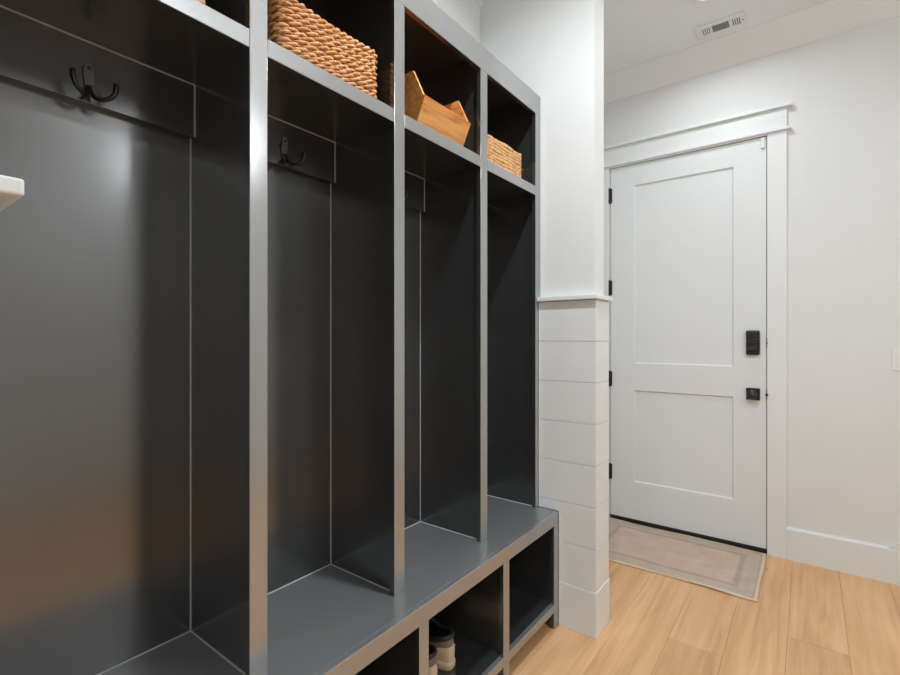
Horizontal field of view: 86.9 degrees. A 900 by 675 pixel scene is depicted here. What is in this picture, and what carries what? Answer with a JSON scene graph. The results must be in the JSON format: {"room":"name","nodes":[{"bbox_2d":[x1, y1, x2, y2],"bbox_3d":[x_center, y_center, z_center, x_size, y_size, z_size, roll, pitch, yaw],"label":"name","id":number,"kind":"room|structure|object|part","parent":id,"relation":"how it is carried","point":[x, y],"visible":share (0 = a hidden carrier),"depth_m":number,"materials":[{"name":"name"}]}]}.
{"room":"mudroom","nodes":[
{"label":"mudroom","id":0,"kind":"room"},
{"bbox_2d":[0,175,23,210],"bbox_3d":[-0.773,-0.246,0.632,0.604,3.013,0.198,0,0,37],"label":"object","id":1,"kind":"structure","parent":0,"point":[11,188],"depth_m":0.52,"materials":[{"name":"paint"}]},
{"bbox_2d":[432,0,479,42],"bbox_3d":[-0.812,-0.246,1.181,0.120,3.013,5.705,0,0,37],"label":"wall","id":2,"kind":"structure","parent":0,"point":[466,13],"depth_m":2.25,"materials":[{"name":"paint"}]},
{"bbox_2d":[473,0,484,7],"bbox_3d":[-0.369,-1.690,1.562,0.126,0.126,1.886,0,0,37],"label":"trim","id":3,"kind":"structure","parent":2,"relation":"attached to","point":[479,3],"depth_m":2.33,"materials":[{"name":"white paint"}]},
{"bbox_2d":[480,0,612,638],"bbox_3d":[0.425,-0.246,2.216,0.604,3.013,0.199,0,0,37],"label":"wall","id":4,"kind":"structure","parent":0,"point":[555,47],"depth_m":2.06,"materials":[{"name":"paint"}]},
{"bbox_3d":[0.591,1.165,2.091,0.169,0.191,0.165,0,0,37],"label":"baseboard","id":5,"kind":"part","parent":4,"relation":"part of","materials":[{"name":"white paint"}]},
{"bbox_2d":[509,523,899,674],"bbox_3d":[0.503,1.261,0.127,3.581,0.001,5.910,0,0,37],"label":"floor","id":6,"kind":"structure","parent":0,"point":[806,619],"depth_m":2.03,"materials":[{"name":"brown wood"}]},
{"bbox_2d":[101,496,557,674],"bbox_3d":[-0.243,1.012,1.476,0.418,0.495,1.824,0,0,37],"label":"storage bench","id":7,"kind":"object","parent":6,"relation":"on","point":[495,593],"visible":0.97,"depth_m":1.49,"materials":[{"name":"grey paint"}]},
{"bbox_2d":[0,0,539,674],"bbox_3d":[-0.282,-0.160,1.505,0.322,1.849,1.869,0,0,37],"label":"tall cabinet","id":8,"kind":"object","parent":7,"relation":"on","point":[232,374],"visible":0.99,"depth_m":1.18,"materials":[{"name":"grey paint"}]},
{"bbox_2d":[69,62,118,101],"bbox_3d":[-0.772,-0.554,1.025,0.048,0.088,0.088,0,0,37],"label":"coat hook","id":9,"kind":"object","parent":8,"relation":"attached to","point":[88,71],"visible":1,"depth_m":1.03,"materials":[{"name":"black metal"}]},
{"bbox_3d":[-0.790,-0.562,1.038,0.005,0.072,0.020,0,0,37],"label":"plate","id":10,"kind":"part","parent":9,"relation":"part of","materials":[{"name":"black metal"}]},
{"bbox_3d":[-0.813,-0.149,1.059,0.012,1.827,0.454,0,0,37],"label":"panel","id":11,"kind":"part","parent":8,"relation":"part of","materials":[{"name":"grey paint"}]},
{"bbox_2d":[0,0,244,84],"bbox_3d":[-0.692,-0.657,0.968,0.291,0.022,0.448,0,0,37],"label":"shelf","id":12,"kind":"object","parent":8,"relation":"attached to","point":[141,34],"depth_m":1.02,"materials":[{"name":"grey paint"}]},
{"bbox_3d":[-0.570,-0.649,0.873,0.019,0.040,0.419,0,0,37],"label":"rail","id":13,"kind":"part","parent":8,"relation":"part of","materials":[{"name":"grey paint"}]},
{"bbox_2d":[279,137,304,165],"bbox_3d":[-0.479,-0.554,1.413,0.048,0.088,0.088,0,0,37],"label":"coat hook","id":14,"kind":"object","parent":8,"relation":"attached to","point":[283,146],"visible":1,"depth_m":1.42,"materials":[{"name":"black metal"}]},
{"bbox_3d":[-0.496,-0.562,1.426,0.005,0.072,0.020,0,0,37],"label":"plate","id":15,"kind":"part","parent":14,"relation":"part of","materials":[{"name":"black metal"}]},
{"bbox_3d":[-0.536,-0.149,1.425,0.012,1.827,0.441,0,0,37],"label":"panel","id":16,"kind":"part","parent":8,"relation":"part of","materials":[{"name":"grey paint"}]},
{"bbox_2d":[267,0,377,98],"bbox_3d":[-0.399,-0.752,1.333,0.246,0.168,0.351,0,0,37],"label":"woven basket","id":17,"kind":"object","parent":8,"relation":"on","point":[296,29],"visible":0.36,"depth_m":1.23,"materials":[{"name":"wicker"}]},
{"bbox_2d":[267,62,386,141],"bbox_3d":[-0.415,-0.657,1.334,0.291,0.022,0.435,0,0,37],"label":"shelf","id":18,"kind":"object","parent":8,"relation":"attached to","point":[294,103],"depth_m":1.37,"materials":[{"name":"grey paint"}]},
{"bbox_3d":[-0.294,-0.649,1.237,0.019,0.040,0.410,0,0,37],"label":"rail","id":19,"kind":"part","parent":8,"relation":"part of","materials":[{"name":"grey paint"}]},
{"bbox_3d":[-0.289,-1.073,1.511,0.302,0.020,1.869,0,0,37],"label":"panel","id":20,"kind":"part","parent":8,"relation":"part of","materials":[{"name":"grey paint"}]},
{"bbox_3d":[-0.261,-0.149,1.789,0.012,1.827,0.448,0,0,37],"label":"panel","id":21,"kind":"part","parent":8,"relation":"part of","materials":[{"name":"grey paint"}]},
{"bbox_2d":[404,71,470,145],"bbox_3d":[-0.101,-0.770,1.707,0.250,0.205,0.259,0,0,37],"label":"wooden bin","id":22,"kind":"object","parent":8,"relation":"on","point":[450,120],"visible":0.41,"depth_m":1.59,"materials":[{"name":"orange wood"}]},
{"bbox_3d":[-0.176,-0.770,1.607,0.233,0.205,0.009,0,0,37],"label":"panel","id":23,"kind":"part","parent":22,"relation":"part of","materials":[{"name":"orange wood"}]},
{"bbox_3d":[-0.025,-0.724,1.649,0.060,0.113,0.259,0,0,37],"label":"panel","id":24,"kind":"part","parent":22,"relation":"part of","materials":[{"name":"orange wood"}]},
{"bbox_3d":[-0.025,-0.770,1.806,0.233,0.205,0.009,0,0,37],"label":"panel","id":25,"kind":"part","parent":22,"relation":"part of","materials":[{"name":"orange wood"}]},
{"bbox_2d":[404,131,471,178],"bbox_3d":[-0.140,-0.657,1.698,0.291,0.022,0.442,0,0,37],"label":"shelf","id":26,"kind":"object","parent":8,"relation":"attached to","point":[422,160],"depth_m":1.75,"materials":[{"name":"grey paint"}]},
{"bbox_3d":[-0.018,-0.649,1.602,0.019,0.040,0.416,0,0,37],"label":"rail","id":27,"kind":"part","parent":8,"relation":"part of","materials":[{"name":"grey paint"}]},
{"bbox_3d":[-0.161,-1.040,1.413,0.019,0.090,1.869,0,0,37],"label":"rail","id":28,"kind":"part","parent":8,"relation":"part of","materials":[{"name":"grey paint"}]},
{"bbox_2d":[487,135,523,177],"bbox_3d":[0.146,-0.734,2.040,0.236,0.132,0.297,0,0,37],"label":"woven basket","id":29,"kind":"object","parent":8,"relation":"on","point":[499,153],"visible":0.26,"depth_m":1.96,"materials":[{"name":"wicker"}]},
{"bbox_2d":[487,173,526,201],"bbox_3d":[0.133,-0.657,2.058,0.291,0.022,0.422,0,0,37],"label":"shelf","id":30,"kind":"object","parent":8,"relation":"attached to","point":[499,189],"depth_m":2.10,"materials":[{"name":"grey paint"}]},
{"bbox_3d":[0.270,-0.149,2.240,0.291,1.827,0.032,0,0,37],"label":"panel","id":31,"kind":"part","parent":8,"relation":"part of","materials":[{"name":"grey paint"}]},
{"bbox_3d":[0.254,-0.649,1.962,0.019,0.040,0.398,0,0,37],"label":"rail","id":32,"kind":"part","parent":8,"relation":"part of","materials":[{"name":"grey paint"}]},
{"bbox_2d":[429,644,438,674],"bbox_3d":[-0.165,1.077,1.631,0.292,0.154,0.109,0,0,39],"label":"sneaker","id":33,"kind":"object","parent":7,"relation":"on","point":[433,664],"visible":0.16,"depth_m":1.55,"materials":[{"name":"beige fabric"}]},
{"bbox_2d":[429,617,455,671],"bbox_3d":[-0.102,1.077,1.734,0.292,0.154,0.109,0,0,35],"label":"sneaker","id":34,"kind":"object","parent":7,"relation":"on","point":[440,636],"visible":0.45,"depth_m":1.64,"materials":[{"name":"beige fabric"}]},
{"bbox_2d":[437,632,498,674],"bbox_3d":[-0.101,1.164,1.669,0.387,0.019,0.446,0,0,37],"label":"shelf","id":35,"kind":"object","parent":7,"relation":"attached to","point":[473,655],"depth_m":1.71,"materials":[{"name":"grey paint"}]},
{"bbox_3d":[0.059,1.171,1.544,0.019,0.034,0.420,0,0,37],"label":"rail","id":36,"kind":"part","parent":7,"relation":"part of","materials":[{"name":"grey paint"}]},
{"bbox_3d":[0.296,1.039,2.195,0.387,0.442,0.026,0,0,37],"label":"panel","id":37,"kind":"part","parent":7,"relation":"part of","materials":[{"name":"grey paint"}]},
{"bbox_2d":[509,587,549,644],"bbox_3d":[0.166,1.164,2.022,0.387,0.019,0.407,0,0,37],"label":"shelf","id":38,"kind":"object","parent":7,"relation":"attached to","point":[527,607],"depth_m":2.00,"materials":[{"name":"grey paint"}]},
{"bbox_3d":[0.325,1.171,1.897,0.019,0.034,0.382,0,0,37],"label":"rail","id":39,"kind":"part","parent":7,"relation":"part of","materials":[{"name":"grey paint"}]},
{"bbox_2d":[609,517,765,602],"bbox_3d":[1.281,1.254,2.771,0.911,0.012,0.630,0,0,37],"label":"door mat","id":40,"kind":"object","parent":6,"relation":"on","point":[729,569],"visible":0.89,"depth_m":2.69,"materials":[{"name":"beige fabric"}]},
{"bbox_2d":[604,0,830,75],"bbox_3d":[0.549,-1.803,0.171,3.570,0.100,5.975,0,0,37],"label":"ceiling","id":41,"kind":"structure","parent":0,"point":[636,32],"depth_m":2.64,"materials":[{"name":"paint"}]},
{"bbox_2d":[691,0,711,2],"bbox_3d":[1.310,-1.749,2.413,0.168,0.008,0.168,0,0,37],"label":"recessed light","id":42,"kind":"object","parent":41,"relation":"in","point":[694,1],"visible":1,"depth_m":2.48,"materials":[{"name":"white paint"}]},
{"bbox_2d":[695,11,746,40],"bbox_3d":[1.526,-1.748,2.681,0.241,0.009,0.138,0,0,37],"label":"ceiling vent","id":43,"kind":"object","parent":41,"relation":"in","point":[737,20],"visible":1,"depth_m":2.67,"materials":[{"name":"white paint"}]},
{"bbox_2d":[604,16,899,545],"bbox_3d":[2.303,-0.246,2.490,3.570,3.013,0.140,0,0,37],"label":"wall","id":44,"kind":"structure","parent":0,"point":[843,139],"depth_m":2.56,"materials":[{"name":"paint"}]},
{"bbox_2d":[608,137,767,550],"bbox_3d":[1.465,0.043,3.017,0.927,2.401,0.108,0,0,37],"label":"door","id":45,"kind":"structure","parent":44,"relation":"in","point":[687,284],"depth_m":3.00,"materials":[{"name":"white paint"}]},
{"bbox_3d":[1.482,-0.419,3.040,0.576,1.199,0.036,0,0,37],"label":"panel","id":46,"kind":"part","parent":45,"relation":"part of","materials":[{"name":"white paint"}]},
{"bbox_3d":[1.482,0.669,3.040,0.576,0.617,0.036,0,0,37],"label":"panel","id":47,"kind":"part","parent":45,"relation":"part of","materials":[{"name":"white paint"}]},
{"bbox_3d":[1.764,0.009,2.769,0.057,0.074,0.004,0,0,37],"label":"touch panel","id":48,"kind":"part","parent":45,"relation":"part of","materials":[{"name":"black plastic"}]},
{"bbox_3d":[1.758,0.337,2.762,0.055,0.055,0.054,0,0,37],"label":"knob","id":49,"kind":"part","parent":45,"relation":"part of","materials":[{"name":"black metal"}]},
{"bbox_3d":[1.777,0.337,2.787,0.069,0.070,0.010,0,0,37],"label":"knob","id":50,"kind":"part","parent":45,"relation":"part of","materials":[{"name":"black metal"}]},
{"bbox_2d":[610,515,766,553],"bbox_3d":[1.519,1.252,3.085,0.910,0.016,0.137,0,0,37],"label":"threshold","id":51,"kind":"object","parent":44,"relation":"attached to","point":[610,515],"depth_m":2.98,"materials":[{"name":"brown metal"}]},
{"bbox_2d":[604,101,791,558],"bbox_3d":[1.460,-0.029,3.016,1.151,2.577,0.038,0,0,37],"label":"trim","id":52,"kind":"structure","parent":44,"relation":"attached to","point":[770,120],"depth_m":2.72,"materials":[{"name":"white paint"}]},
{"bbox_2d":[604,0,899,103],"bbox_3d":[2.234,-1.690,2.375,3.300,0.126,0.126,0,0,37],"label":"trim","id":53,"kind":"structure","parent":44,"relation":"attached to","point":[831,18],"depth_m":2.74,"materials":[{"name":"white paint"}]},
{"bbox_2d":[787,526,899,585],"bbox_3d":[2.746,1.169,2.057,2.101,0.183,0.016,0,0,37],"label":"baseboard","id":54,"kind":"structure","parent":44,"relation":"attached to","point":[869,560],"depth_m":2.53,"materials":[{"name":"white paint"}]},
{"bbox_2d":[889,542,899,549],"bbox_3d":[2.476,0.865,2.261,0.577,0.427,0.016,0,0,37],"label":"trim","id":55,"kind":"structure","parent":44,"relation":"attached to","point":[897,545],"depth_m":2.41,"materials":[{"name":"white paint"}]},
{"bbox_2d":[892,347,899,370],"bbox_3d":[2.288,0.115,2.407,0.072,0.119,0.010,0,0,37],"label":"light switch","id":56,"kind":"object","parent":44,"relation":"attached to","point":[895,350],"visible":1,"depth_m":2.42,"materials":[{"name":"white plastic"}]}
]}

